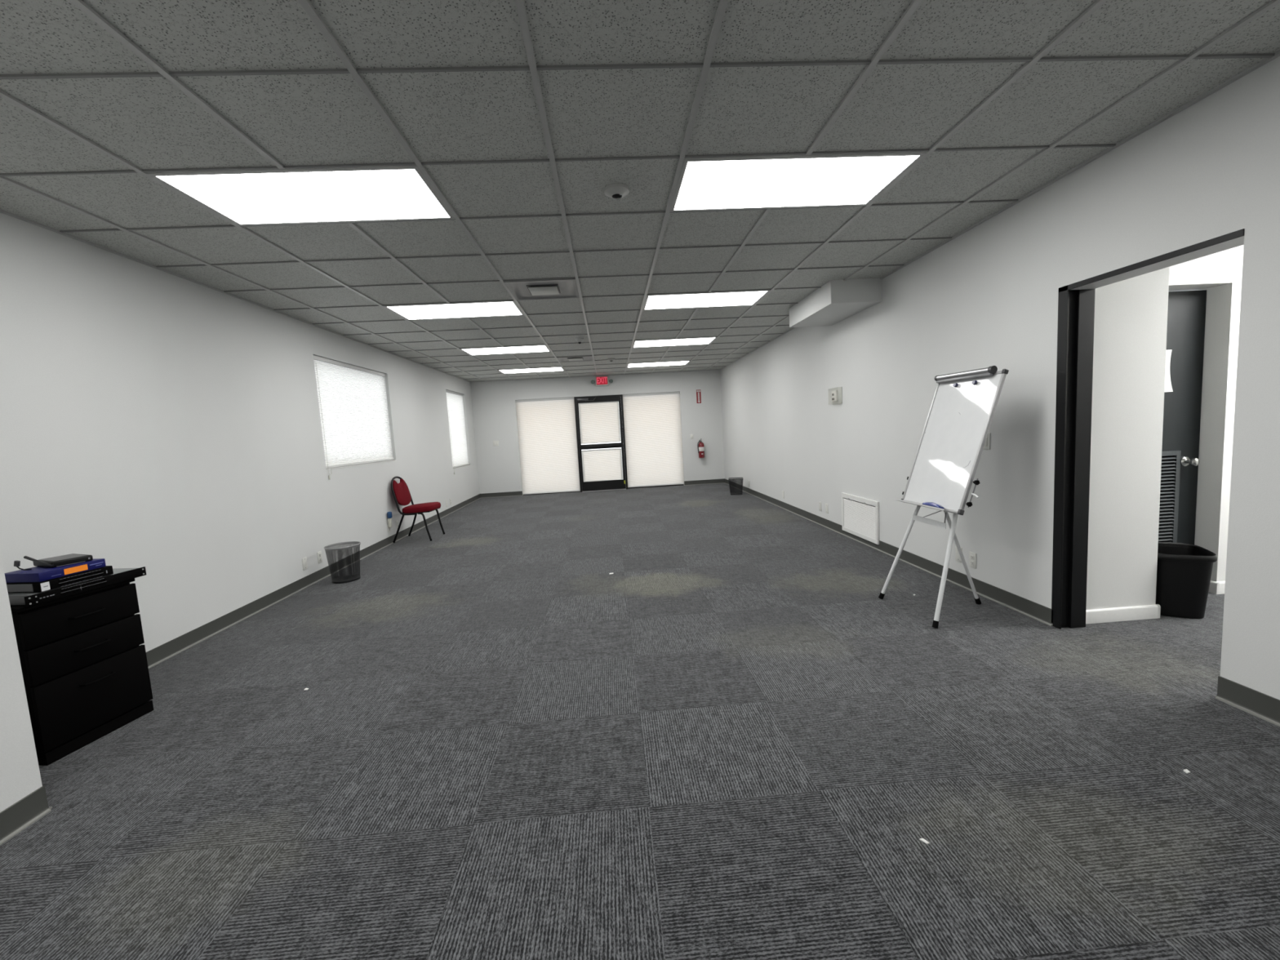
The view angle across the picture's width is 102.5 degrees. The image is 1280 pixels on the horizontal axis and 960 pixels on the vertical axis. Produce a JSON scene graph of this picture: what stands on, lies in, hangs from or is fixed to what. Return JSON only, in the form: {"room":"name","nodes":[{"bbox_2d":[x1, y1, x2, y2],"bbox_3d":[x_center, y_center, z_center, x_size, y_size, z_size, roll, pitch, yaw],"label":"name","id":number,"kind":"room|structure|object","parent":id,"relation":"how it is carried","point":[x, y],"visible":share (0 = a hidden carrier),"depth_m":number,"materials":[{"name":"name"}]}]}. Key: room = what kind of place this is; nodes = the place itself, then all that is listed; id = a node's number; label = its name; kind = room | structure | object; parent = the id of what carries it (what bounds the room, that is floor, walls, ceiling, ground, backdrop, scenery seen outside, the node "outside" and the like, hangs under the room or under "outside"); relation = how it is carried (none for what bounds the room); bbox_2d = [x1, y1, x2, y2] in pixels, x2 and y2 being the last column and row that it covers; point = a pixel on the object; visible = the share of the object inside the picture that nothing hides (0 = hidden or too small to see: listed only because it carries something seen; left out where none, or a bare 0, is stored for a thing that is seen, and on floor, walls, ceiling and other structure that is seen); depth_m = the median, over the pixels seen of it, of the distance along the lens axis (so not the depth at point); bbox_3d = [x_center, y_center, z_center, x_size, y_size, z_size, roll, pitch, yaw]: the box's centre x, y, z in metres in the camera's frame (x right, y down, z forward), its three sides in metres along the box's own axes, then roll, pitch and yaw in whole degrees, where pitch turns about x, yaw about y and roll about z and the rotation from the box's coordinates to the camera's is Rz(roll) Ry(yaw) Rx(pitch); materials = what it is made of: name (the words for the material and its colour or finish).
{"room":"empty office room","nodes":[
{"label":"empty office room","id":0,"kind":"room"},
{"bbox_2d":[0,550,42,812],"bbox_3d":[-2.667,0.050,-0.311,0.915,2.884,4.230,-3,5,-3],"label":"wall","id":1,"kind":"structure","parent":0,"point":[20,772],"depth_m":1.86,"materials":[{"name":"grey paint"}]},
{"bbox_2d":[0,212,479,652],"bbox_3d":[-3.468,-0.570,6.604,0.150,2.884,9.727,-3,5,-3],"label":"wall","id":2,"kind":"structure","parent":0,"point":[167,424],"depth_m":3.56,"materials":[{"name":"grey paint"}]},
{"bbox_2d":[0,493,480,844],"bbox_3d":[-2.800,0.979,4.660,0.781,0.102,13.957,-3,5,-3],"label":"baseboard","id":3,"kind":"structure","parent":2,"relation":"attached to","point":[156,655],"depth_m":3.70,"materials":[{"name":"grey rubber"}]},
{"bbox_2d":[302,556,307,569],"bbox_3d":[-3.213,0.801,4.922,0.008,0.115,0.070,-3,5,-3],"label":"wall plate","id":4,"kind":"object","parent":2,"relation":"attached to","point":[304,563],"visible":1,"depth_m":4.92,"materials":[{"name":"white plastic"}]},
{"bbox_2d":[316,551,322,563],"bbox_3d":[-3.227,0.777,5.175,0.010,0.115,0.070,-3,5,-3],"label":"wall outlet","id":5,"kind":"object","parent":2,"relation":"attached to","point":[319,553],"visible":1,"depth_m":5.17,"materials":[{"name":"white plastic"}]},
{"bbox_2d":[313,355,393,479],"bbox_3d":[-3.404,-0.729,6.227,0.079,1.305,1.772,-3,5,-3],"label":"cellular shade","id":6,"kind":"object","parent":2,"relation":"attached to","point":[353,402],"visible":0.8,"depth_m":6.09,"materials":[{"name":"fabric"}]},
{"bbox_2d":[326,459,395,469],"bbox_3d":[-3.395,-0.193,6.277,0.094,0.012,1.780,-3,5,-3],"label":"trim","id":7,"kind":"structure","parent":2,"relation":"attached to","point":[393,460],"depth_m":6.12,"materials":[{"name":"white paint"}]},
{"bbox_2d":[386,511,392,527],"bbox_3d":[-3.301,0.523,6.780,0.050,0.210,0.065,-3,5,-3],"label":"plug","id":8,"kind":"object","parent":2,"relation":"attached to","point":[389,516],"visible":1,"depth_m":6.76,"materials":[{"name":"white plastic"}]},
{"bbox_2d":[445,389,469,474],"bbox_3d":[-3.639,-0.954,10.273,0.079,1.605,1.245,-3,5,-3],"label":"cellular shade","id":9,"kind":"object","parent":2,"relation":"attached to","point":[456,419],"visible":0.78,"depth_m":10.28,"materials":[{"name":"fabric"}]},
{"bbox_2d":[470,369,724,495],"bbox_3d":[-0.903,-1.200,11.669,5.894,2.884,0.150,-3,5,-3],"label":"wall","id":10,"kind":"structure","parent":0,"point":[493,402],"depth_m":11.55,"materials":[{"name":"grey paint"}]},
{"bbox_2d":[493,440,498,446],"bbox_3d":[-3.223,-0.819,11.483,0.125,0.118,0.011,-3,5,-3],"label":"light switch","id":11,"kind":"object","parent":10,"relation":"attached to","point":[495,442],"visible":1,"depth_m":11.48,"materials":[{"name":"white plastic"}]},
{"bbox_2d":[528,400,580,494],"bbox_3d":[-2.076,-0.764,11.671,1.307,2.147,0.035,-3,5,-3],"label":"window","id":12,"kind":"structure","parent":10,"relation":"in","point":[574,400],"depth_m":11.75,"materials":[{"name":"black paint"}]},
{"bbox_2d":[515,397,580,494],"bbox_3d":[-2.072,-0.765,11.601,1.299,2.125,0.038,-3,5,-3],"label":"cellular shade","id":13,"kind":"object","parent":12,"relation":"attached to","point":[547,428],"visible":1,"depth_m":11.60,"materials":[{"name":"fabric"}]},
{"bbox_2d":[578,400,621,444],"bbox_3d":[-0.906,-1.293,11.568,0.896,0.912,0.038,-3,5,-3],"label":"cellular shade","id":14,"kind":"object","parent":10,"relation":"attached to","point":[599,422],"visible":1,"depth_m":11.56,"materials":[{"name":"fabric"}]},
{"bbox_2d":[573,394,627,492],"bbox_3d":[-0.876,-0.823,11.600,1.081,2.145,0.180,-3,5,-3],"label":"door","id":15,"kind":"structure","parent":10,"relation":"in","point":[610,485],"depth_m":11.62,"materials":[{"name":"black metal"}]},
{"bbox_2d":[581,448,622,481],"bbox_3d":[-0.853,-0.339,11.660,0.896,0.716,0.038,-3,5,-3],"label":"cellular shade","id":16,"kind":"object","parent":15,"relation":"attached to","point":[602,464],"visible":1,"depth_m":11.65,"materials":[{"name":"fabric"}]},
{"bbox_2d":[591,375,613,386],"bbox_3d":[-0.850,-2.210,11.457,0.496,0.215,0.093,-3,5,-3],"label":"exit sign","id":17,"kind":"object","parent":10,"relation":"attached to","point":[599,380],"visible":1,"depth_m":11.45,"materials":[{"name":"red plastic"}]},
{"bbox_2d":[480,478,724,497],"bbox_3d":[-0.821,0.190,11.720,5.594,0.102,0.016,-3,5,-3],"label":"baseboard","id":18,"kind":"structure","parent":10,"relation":"attached to","point":[710,481],"depth_m":11.62,"materials":[{"name":"grey rubber"}]},
{"bbox_2d":[622,395,684,488],"bbox_3d":[0.307,-0.910,11.802,1.306,2.147,0.035,-3,5,-3],"label":"window","id":19,"kind":"structure","parent":10,"relation":"in","point":[622,395],"depth_m":11.88,"materials":[{"name":"black paint"}]},
{"bbox_2d":[622,391,684,487],"bbox_3d":[0.311,-0.916,11.731,1.298,2.112,0.038,-3,5,-3],"label":"cellular shade","id":20,"kind":"object","parent":19,"relation":"attached to","point":[652,421],"visible":1,"depth_m":11.73,"materials":[{"name":"fabric"}]},
{"bbox_2d":[696,389,701,403],"bbox_3d":[1.335,-1.899,11.662,0.102,0.305,0.004,-3,5,-3],"label":"fire extinguisher sign","id":21,"kind":"object","parent":10,"relation":"attached to","point":[698,391],"visible":1,"depth_m":11.66,"materials":[{"name":"red plastic"}]},
{"bbox_2d":[697,438,704,457],"bbox_3d":[1.397,-0.726,11.694,0.141,0.445,0.162,0,7,34],"label":"fire extinguisher","id":22,"kind":"object","parent":10,"relation":"attached to","point":[700,446],"visible":1,"depth_m":11.64,"materials":[{"name":"metal"}]},
{"bbox_2d":[0,483,1279,959],"bbox_3d":[0.926,0.827,4.872,8.550,0.050,14.257,-3,5,-3],"label":"floor","id":23,"kind":"structure","parent":0,"point":[724,742],"depth_m":1.98,"materials":[{"name":"carpet"}]},
{"bbox_2d":[9,577,153,765],"bbox_3d":[-2.780,0.884,2.455,0.455,0.711,0.452,-3,6,6],"label":"filing cabinet","id":24,"kind":"object","parent":23,"relation":"on","point":[84,664],"visible":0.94,"depth_m":2.38,"materials":[{"name":"black metal"}]},
{"bbox_2d":[6,565,146,607],"bbox_3d":[-2.738,0.480,2.438,0.303,0.088,0.483,-3,6,6],"label":"switch","id":25,"kind":"object","parent":24,"relation":"on","point":[119,575],"depth_m":2.33,"materials":[{"name":"grey metal"}]},
{"bbox_2d":[4,558,106,582],"bbox_3d":[-2.703,0.418,2.373,0.201,0.042,0.256,-3,6,6],"label":"switch box","id":26,"kind":"object","parent":25,"relation":"on","point":[37,574],"visible":0.8,"depth_m":2.30,"materials":[{"name":"metal"}]},
{"bbox_2d":[13,560,31,570],"bbox_3d":[-2.767,0.383,2.298,0.051,0.050,0.018,-6,6,-28],"label":"plug","id":27,"kind":"object","parent":26,"relation":"on","point":[16,563],"visible":1,"depth_m":2.29,"materials":[{"name":"black paint"}]},
{"bbox_2d":[23,553,93,568],"bbox_3d":[-2.720,0.366,2.402,0.180,0.056,0.168,-1,6,22],"label":"router","id":28,"kind":"object","parent":26,"relation":"on","point":[68,559],"visible":1,"depth_m":2.38,"materials":[{"name":"black plastic"}]},
{"bbox_2d":[324,541,360,583],"bbox_3d":[-2.929,0.818,5.087,0.318,0.356,0.318,-3,5,-3],"label":"wastebasket","id":29,"kind":"object","parent":23,"relation":"on","point":[345,579],"visible":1,"depth_m":5.03,"materials":[{"name":"black metal"}]},
{"bbox_2d":[391,475,444,542],"bbox_3d":[-3.064,0.373,7.073,0.552,0.881,0.477,-3,5,1],"label":"banquet chair","id":30,"kind":"object","parent":23,"relation":"on","point":[401,492],"visible":1,"depth_m":6.92,"materials":[{"name":"red fabric"}]},
{"bbox_2d":[728,477,742,494],"bbox_3d":[1.844,0.118,9.853,0.277,0.305,0.277,-2,6,11],"label":"wastebasket","id":31,"kind":"object","parent":23,"relation":"on","point":[732,485],"visible":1,"depth_m":9.75,"materials":[{"name":"black metal"}]},
{"bbox_2d":[920,838,928,844],"bbox_3d":[0.881,1.117,1.589,0.007,0.006,0.026,-7,7,-37],"label":"paper scrap","id":32,"kind":"object","parent":23,"relation":"on","point":[923,840],"visible":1,"depth_m":1.59,"materials":[{"name":"white paper"}]},
{"bbox_2d":[878,365,1008,628],"bbox_3d":[2.010,0.091,3.360,0.598,1.586,0.680,-3,5,-3],"label":"easel","id":33,"kind":"object","parent":23,"relation":"on","point":[962,411],"visible":1,"depth_m":3.30,"materials":[{"name":"grey metal"}]},
{"bbox_2d":[893,498,951,512],"bbox_3d":[1.859,0.166,3.394,0.058,0.029,0.522,-4,6,-5],"label":"marker tray","id":34,"kind":"object","parent":33,"relation":"on","point":[948,507],"depth_m":3.35,"materials":[{"name":"metal"}]},
{"bbox_2d":[921,502,944,509],"bbox_3d":[1.875,0.162,3.285,0.049,0.041,0.171,-3,5,-3],"label":"eraser","id":35,"kind":"object","parent":33,"relation":"on","point":[930,504],"visible":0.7,"depth_m":3.26,"materials":[{"name":"blue plastic"}]},
{"bbox_2d":[1155,542,1217,618],"bbox_3d":[3.350,0.625,3.222,0.302,0.398,0.381,0,6,29],"label":"trash can","id":36,"kind":"object","parent":23,"relation":"on","point":[1184,571],"visible":0.71,"depth_m":3.10,"materials":[{"name":"black plastic"}]},
{"bbox_2d":[0,0,1279,382],"bbox_3d":[-0.543,-1.715,4.547,5.894,0.040,14.257,-3,5,-3],"label":"ceiling","id":37,"kind":"structure","parent":0,"point":[148,122],"depth_m":2.13,"materials":[{"name":"tile"}]},
{"bbox_2d":[146,165,454,226],"bbox_3d":[-1.642,-1.442,2.630,1.195,0.007,0.586,-3,5,-3],"label":"recessed light","id":38,"kind":"object","parent":37,"relation":"in","point":[272,197],"visible":1,"depth_m":2.58,"materials":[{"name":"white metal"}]},
{"bbox_2d":[383,300,524,319],"bbox_3d":[-1.789,-1.666,5.054,1.195,0.007,0.586,-3,5,-3],"label":"recessed light","id":39,"kind":"object","parent":37,"relation":"in","point":[508,308],"visible":1,"depth_m":5.03,"materials":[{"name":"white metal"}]},
{"bbox_2d":[459,344,550,355],"bbox_3d":[-1.935,-1.891,7.477,1.195,0.007,0.586,-3,5,-3],"label":"recessed light","id":40,"kind":"object","parent":37,"relation":"in","point":[529,348],"visible":1,"depth_m":7.46,"materials":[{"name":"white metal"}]},
{"bbox_2d":[497,366,564,373],"bbox_3d":[-2.082,-2.116,9.901,1.195,0.007,0.586,-3,5,-3],"label":"recessed light","id":41,"kind":"object","parent":37,"relation":"in","point":[544,369],"visible":1,"depth_m":9.88,"materials":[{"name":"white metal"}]},
{"bbox_2d":[503,278,579,300],"bbox_3d":[-0.841,-1.663,4.498,0.586,0.020,0.586,-3,5,-3],"label":"ceiling vent","id":42,"kind":"object","parent":37,"relation":"in","point":[537,289],"visible":1,"depth_m":4.46,"materials":[{"name":"metal"}]},
{"bbox_2d":[556,355,593,362],"bbox_3d":[-1.097,-2.057,8.739,0.586,0.020,0.586,-3,5,-3],"label":"ceiling vent","id":43,"kind":"object","parent":37,"relation":"in","point":[586,358],"visible":1,"depth_m":8.72,"materials":[{"name":"metal"}]},
{"bbox_2d":[575,337,583,343],"bbox_3d":[-0.817,-1.874,6.930,0.112,0.068,0.112,-3,5,-3],"label":"ceiling sensor","id":44,"kind":"object","parent":37,"relation":"attached to","point":[579,340],"visible":1,"depth_m":6.89,"materials":[{"name":"white plastic"}]},
{"bbox_2d":[604,183,629,199],"bbox_3d":[-0.123,-1.520,2.726,0.135,0.046,0.135,-3,5,-3],"label":"ceiling sensor","id":45,"kind":"object","parent":37,"relation":"attached to","point":[615,191],"visible":1,"depth_m":2.69,"materials":[{"name":"white plastic"}]},
{"bbox_2d":[0,53,1275,379],"bbox_3d":[-0.558,-1.716,4.817,5.594,0.008,13.423,-3,5,-3],"label":"ceiling grid","id":46,"kind":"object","parent":37,"relation":"attached to","point":[282,72],"depth_m":2.40,"materials":[{"name":"metal"}]},
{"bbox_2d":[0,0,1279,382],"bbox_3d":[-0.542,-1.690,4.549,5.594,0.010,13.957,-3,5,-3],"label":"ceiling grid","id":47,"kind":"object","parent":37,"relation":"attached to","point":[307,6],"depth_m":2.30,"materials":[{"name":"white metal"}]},
{"bbox_2d":[626,360,689,367],"bbox_3d":[0.348,-2.264,10.034,1.195,0.007,0.586,-3,5,-3],"label":"recessed light","id":48,"kind":"object","parent":37,"relation":"in","point":[678,362],"visible":1,"depth_m":10.02,"materials":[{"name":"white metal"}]},
{"bbox_2d":[632,337,716,347],"bbox_3d":[0.495,-2.040,7.611,1.195,0.007,0.586,-3,5,-3],"label":"recessed light","id":49,"kind":"object","parent":37,"relation":"in","point":[705,340],"visible":1,"depth_m":7.59,"materials":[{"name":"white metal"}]},
{"bbox_2d":[642,289,770,310],"bbox_3d":[0.641,-1.815,5.187,1.195,0.007,0.586,-3,5,-3],"label":"recessed light","id":50,"kind":"object","parent":37,"relation":"in","point":[686,300],"visible":1,"depth_m":5.16,"materials":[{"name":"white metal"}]},
{"bbox_2d":[670,151,927,212],"bbox_3d":[0.788,-1.590,2.764,1.195,0.007,0.586,-3,5,-3],"label":"recessed light","id":51,"kind":"object","parent":37,"relation":"in","point":[850,180],"visible":1,"depth_m":2.71,"materials":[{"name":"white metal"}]},
{"bbox_2d":[720,56,1279,699],"bbox_3d":[2.384,-0.725,4.816,0.150,2.884,13.957,-3,5,-3],"label":"wall","id":52,"kind":"structure","parent":0,"point":[987,296],"depth_m":3.21,"materials":[{"name":"grey paint"}]},
{"bbox_2d":[818,501,821,511],"bbox_3d":[2.278,0.334,6.489,0.008,0.115,0.070,-3,5,-3],"label":"wall plate","id":53,"kind":"object","parent":52,"relation":"attached to","point":[820,503],"visible":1,"depth_m":6.49,"materials":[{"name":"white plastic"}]},
{"bbox_2d":[825,503,828,513],"bbox_3d":[2.290,0.348,6.288,0.008,0.115,0.070,-3,5,-3],"label":"wall plate","id":54,"kind":"object","parent":52,"relation":"attached to","point":[826,504],"visible":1,"depth_m":6.28,"materials":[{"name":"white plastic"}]},
{"bbox_2d":[789,278,882,327],"bbox_3d":[1.972,-1.802,5.296,0.488,0.209,1.100,-3,5,-3],"label":"soffit","id":55,"kind":"object","parent":52,"relation":"attached to","point":[837,300],"depth_m":4.91,"materials":[{"name":"grey paint"}]},
{"bbox_2d":[831,386,842,404],"bbox_3d":[2.213,-0.953,5.822,0.052,0.184,0.250,-3,5,-3],"label":"thermostat","id":56,"kind":"object","parent":52,"relation":"attached to","point":[837,393],"visible":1,"depth_m":5.79,"materials":[{"name":"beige plastic"}]},
{"bbox_2d":[841,492,879,544],"bbox_3d":[2.327,0.393,5.459,0.030,0.430,0.784,-3,5,-3],"label":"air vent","id":57,"kind":"object","parent":52,"relation":"in","point":[860,515],"visible":1,"depth_m":5.41,"materials":[{"name":"white metal"}]},
{"bbox_2d":[724,479,1053,626],"bbox_3d":[2.224,0.427,7.490,0.016,0.102,8.835,-3,5,-3],"label":"baseboard","id":58,"kind":"structure","parent":52,"relation":"attached to","point":[1041,613],"depth_m":4.17,"materials":[{"name":"grey rubber"}]},
{"bbox_2d":[955,546,962,562],"bbox_3d":[2.433,0.565,3.919,0.008,0.115,0.070,-3,5,-3],"label":"wall plate","id":59,"kind":"object","parent":52,"relation":"attached to","point":[957,557],"visible":0.63,"depth_m":3.93,"materials":[{"name":"white plastic"}]},
{"bbox_2d":[968,551,976,568],"bbox_3d":[2.442,0.588,3.768,0.010,0.115,0.070,-3,5,-3],"label":"wall outlet","id":60,"kind":"object","parent":52,"relation":"attached to","point":[972,556],"visible":1,"depth_m":3.76,"materials":[{"name":"white plastic"}]},
{"bbox_2d":[982,432,990,449],"bbox_3d":[2.400,-0.271,3.563,0.011,0.118,0.075,-3,5,-3],"label":"light switch","id":61,"kind":"object","parent":52,"relation":"attached to","point":[987,445],"visible":0.51,"depth_m":3.54,"materials":[{"name":"white plastic"}]},
{"bbox_2d":[1051,228,1244,629],"bbox_3d":[2.548,-0.071,2.599,0.162,1.990,0.860,-3,5,-3],"label":"trim","id":62,"kind":"structure","parent":52,"relation":"attached to","point":[1076,308],"depth_m":2.96,"materials":[{"name":"paint"}]},
{"bbox_2d":[1071,235,1244,289],"bbox_3d":[2.495,-1.043,2.475,0.146,0.028,0.798,-3,5,-3],"label":"trim","id":63,"kind":"structure","parent":52,"relation":"attached to","point":[1237,242],"depth_m":2.42,"materials":[{"name":"dark grey paint"}]},
{"bbox_2d":[1214,675,1279,726],"bbox_3d":[2.694,1.107,0.140,0.066,0.102,4.287,-3,5,-3],"label":"baseboard","id":64,"kind":"structure","parent":52,"relation":"attached to","point":[1261,705],"depth_m":2.15,"materials":[{"name":"grey rubber"}]},
{"bbox_2d":[1085,266,1169,609],"bbox_3d":[2.831,-0.390,3.085,0.511,2.500,0.140,-3,5,-3],"label":"wall","id":65,"kind":"structure","parent":0,"point":[1131,321],"depth_m":3.03,"materials":[{"name":"white paint"}]},
{"bbox_2d":[1085,604,1160,624],"bbox_3d":[2.912,0.811,3.193,0.516,0.082,0.156,-3,5,-3],"label":"baseboard","id":66,"kind":"structure","parent":65,"relation":"attached to","point":[1146,611],"depth_m":3.12,"materials":[{"name":"white paint"}]},
{"bbox_2d":[1168,244,1244,582],"bbox_3d":[3.881,-0.484,3.451,2.656,2.500,0.180,-3,5,-3],"label":"wall","id":67,"kind":"structure","parent":0,"point":[1220,273],"depth_m":3.40,"materials":[{"name":"white paint"}]},
{"bbox_2d":[1158,289,1206,544],"bbox_3d":[3.382,-0.228,3.468,0.895,2.027,0.119,-3,5,-3],"label":"door","id":68,"kind":"structure","parent":67,"relation":"in","point":[1186,312],"depth_m":3.48,"materials":[{"name":"grey paint"}]},
{"bbox_2d":[1164,349,1173,391],"bbox_3d":[3.442,-0.723,3.416,0.248,0.280,0.045,-3,5,-3],"label":"paper notice","id":69,"kind":"object","parent":68,"relation":"attached to","point":[1168,388],"visible":0.22,"depth_m":3.43,"materials":[{"name":"white paper"}]},
{"bbox_2d":[1158,450,1181,542],"bbox_3d":[3.407,0.152,3.515,0.588,0.675,0.017,-3,5,-3],"label":"grille","id":70,"kind":"object","parent":68,"relation":"attached to","point":[1171,468],"depth_m":3.52,"materials":[{"name":"grey metal"}]},
{"bbox_2d":[1208,580,1225,594],"bbox_3d":[4.503,0.687,3.565,1.246,0.082,0.146,-3,5,-3],"label":"baseboard","id":71,"kind":"structure","parent":67,"relation":"attached to","point":[1216,588],"depth_m":3.46,"materials":[{"name":"white paint"}]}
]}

